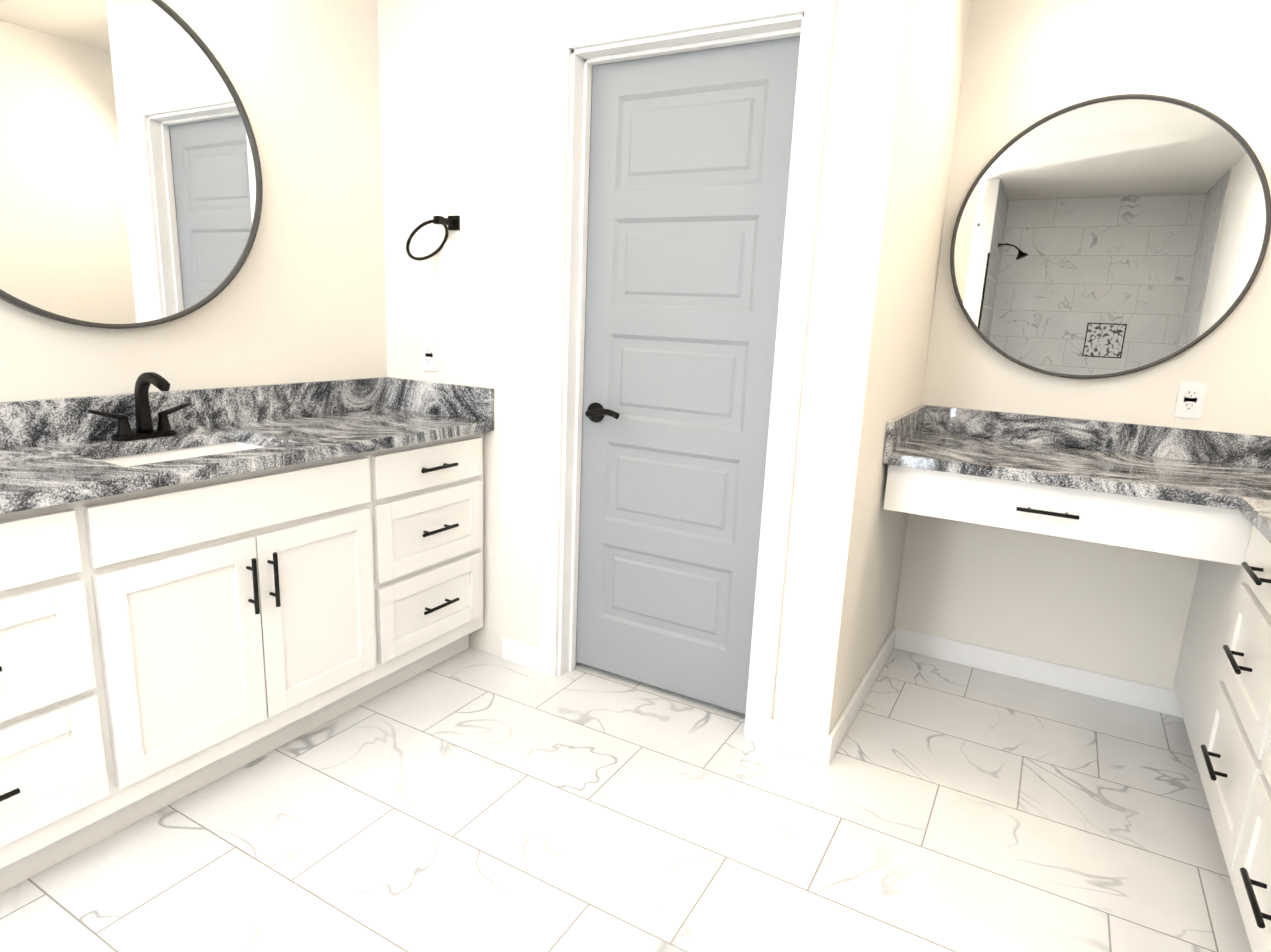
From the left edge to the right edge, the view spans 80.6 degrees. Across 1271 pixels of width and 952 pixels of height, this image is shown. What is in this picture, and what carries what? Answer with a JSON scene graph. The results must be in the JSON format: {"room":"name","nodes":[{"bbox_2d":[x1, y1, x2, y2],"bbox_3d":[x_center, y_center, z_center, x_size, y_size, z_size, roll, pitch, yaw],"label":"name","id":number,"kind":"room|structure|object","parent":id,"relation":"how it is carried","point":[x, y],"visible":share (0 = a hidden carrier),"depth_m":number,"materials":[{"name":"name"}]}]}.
{"room":"bathroom","nodes":[
{"label":"bathroom","id":0,"kind":"room"},
{"bbox_2d":[0,0,387,401],"bbox_3d":[-2.482,-0.257,0.279,0.120,2.760,6.260,9,14,28],"label":"wall","id":1,"kind":"structure","parent":0,"point":[300,297],"depth_m":2.42,"materials":[{"name":"white paint"}]},
{"bbox_2d":[0,0,262,328],"bbox_3d":[-1.388,-0.838,1.929,0.044,0.900,0.900,9,14,28],"label":"mirror","id":2,"kind":"object","parent":1,"relation":"attached to","point":[131,190],"visible":1,"depth_m":1.96,"materials":[{"name":"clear mirror"}]},
{"bbox_2d":[0,647,1251,951],"bbox_3d":[-0.815,1.275,0.181,3.540,0.050,7.240,9,14,28],"label":"floor","id":3,"kind":"structure","parent":0,"point":[470,799],"depth_m":1.91,"materials":[{"name":"tile"}]},
{"bbox_2d":[0,413,493,892],"bbox_3d":[-1.210,0.375,2.092,0.538,0.865,1.860,9,14,28],"label":"bathroom vanity","id":4,"kind":"object","parent":3,"relation":"on","point":[224,581],"depth_m":1.88,"materials":[{"name":"painted wood"},{"name":"black metal"}]},
{"bbox_2d":[88,372,191,440],"bbox_3d":[-1.315,-0.191,2.040,0.156,0.183,0.263,9,14,28],"label":"faucet","id":5,"kind":"object","parent":4,"relation":"on","point":[143,418],"visible":1,"depth_m":2.05,"materials":[{"name":"black metal"}]},
{"bbox_2d":[40,433,315,480],"bbox_3d":[-1.192,0.005,2.007,0.352,0.127,0.512,9,14,28],"label":"sink","id":6,"kind":"object","parent":4,"relation":"in","point":[165,456],"depth_m":1.99,"materials":[{"name":"white ceramic"}]},
{"bbox_2d":[883,437,1270,951],"bbox_3d":[0.980,0.631,1.352,1.474,0.865,3.010,9,14,28],"label":"bathroom vanity","id":7,"kind":"object","parent":3,"relation":"on","point":[1204,496],"depth_m":2.07,"materials":[{"name":"white painted wood"},{"name":"granite countertop"},{"name":"black metal handles"}]},
{"bbox_2d":[377,0,917,735],"bbox_3d":[-0.127,-0.623,2.441,1.810,2.760,0.120,9,14,28],"label":"wall","id":8,"kind":"structure","parent":0,"point":[463,106],"depth_m":2.44,"materials":[{"name":"white paint"}]},
{"bbox_2d":[422,339,437,371],"bbox_3d":[-0.761,-0.446,2.766,0.072,0.116,0.009,9,14,28],"label":"outlet","id":9,"kind":"object","parent":8,"relation":"attached to","point":[429,355],"visible":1,"depth_m":2.76,"materials":[{"name":"white plastic"}]},
{"bbox_2d":[406,215,459,260],"bbox_3d":[-0.708,-0.821,2.576,0.130,0.157,0.170,9,14,28],"label":"towel ring","id":10,"kind":"object","parent":8,"relation":"attached to","point":[452,222],"visible":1,"depth_m":2.59,"materials":[{"name":"black metal"}]},
{"bbox_2d":[538,0,835,746],"bbox_3d":[0.106,-0.280,2.361,0.884,2.145,0.138,9,14,28],"label":"door frame","id":11,"kind":"structure","parent":8,"relation":"attached to","point":[578,49],"depth_m":2.26,"materials":[{"name":"white wood"}]},
{"bbox_2d":[576,36,799,713],"bbox_3d":[0.114,-0.252,2.383,0.700,2.025,0.095,9,14,28],"label":"closet door","id":12,"kind":"structure","parent":8,"relation":"in","point":[689,160],"depth_m":2.37,"materials":[{"name":"grey wood"}]},
{"bbox_2d":[839,0,970,717],"bbox_3d":[0.878,-0.594,2.509,0.120,2.760,0.980,9,14,28],"label":"wall","id":13,"kind":"structure","parent":0,"point":[938,53],"depth_m":2.37,"materials":[{"name":"white paint"}]},
{"bbox_2d":[817,626,901,765],"bbox_3d":[0.807,0.743,2.634,0.014,0.090,0.954,9,14,28],"label":"baseboard","id":14,"kind":"structure","parent":13,"relation":"attached to","point":[828,746],"depth_m":2.48,"materials":[{"name":"white wood"}]},
{"bbox_2d":[894,0,1270,689],"bbox_3d":[1.842,-0.542,2.465,1.610,2.760,0.120,9,14,28],"label":"wall","id":15,"kind":"structure","parent":0,"point":[1108,610],"depth_m":2.59,"materials":[{"name":"white paint"}]},
{"bbox_2d":[898,628,1182,717],"bbox_3d":[1.700,0.764,2.717,1.490,0.090,0.017,9,14,28],"label":"baseboard","id":16,"kind":"structure","parent":15,"relation":"attached to","point":[1129,692],"depth_m":2.80,"materials":[{"name":"white wood"}]},
{"bbox_2d":[950,94,1270,378],"bbox_3d":[1.536,-0.778,2.499,0.900,0.900,0.044,9,14,28],"label":"mirror","id":17,"kind":"object","parent":15,"relation":"attached to","point":[1111,236],"visible":0.92,"depth_m":2.46,"materials":[{"name":"grey"}]},
{"bbox_2d":[1174,381,1206,417],"bbox_3d":[1.819,-0.250,2.457,0.072,0.116,0.009,9,14,28],"label":"outlet","id":18,"kind":"object","parent":15,"relation":"attached to","point":[1190,399],"visible":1,"depth_m":2.46,"materials":[{"name":"white plastic"}]}
]}

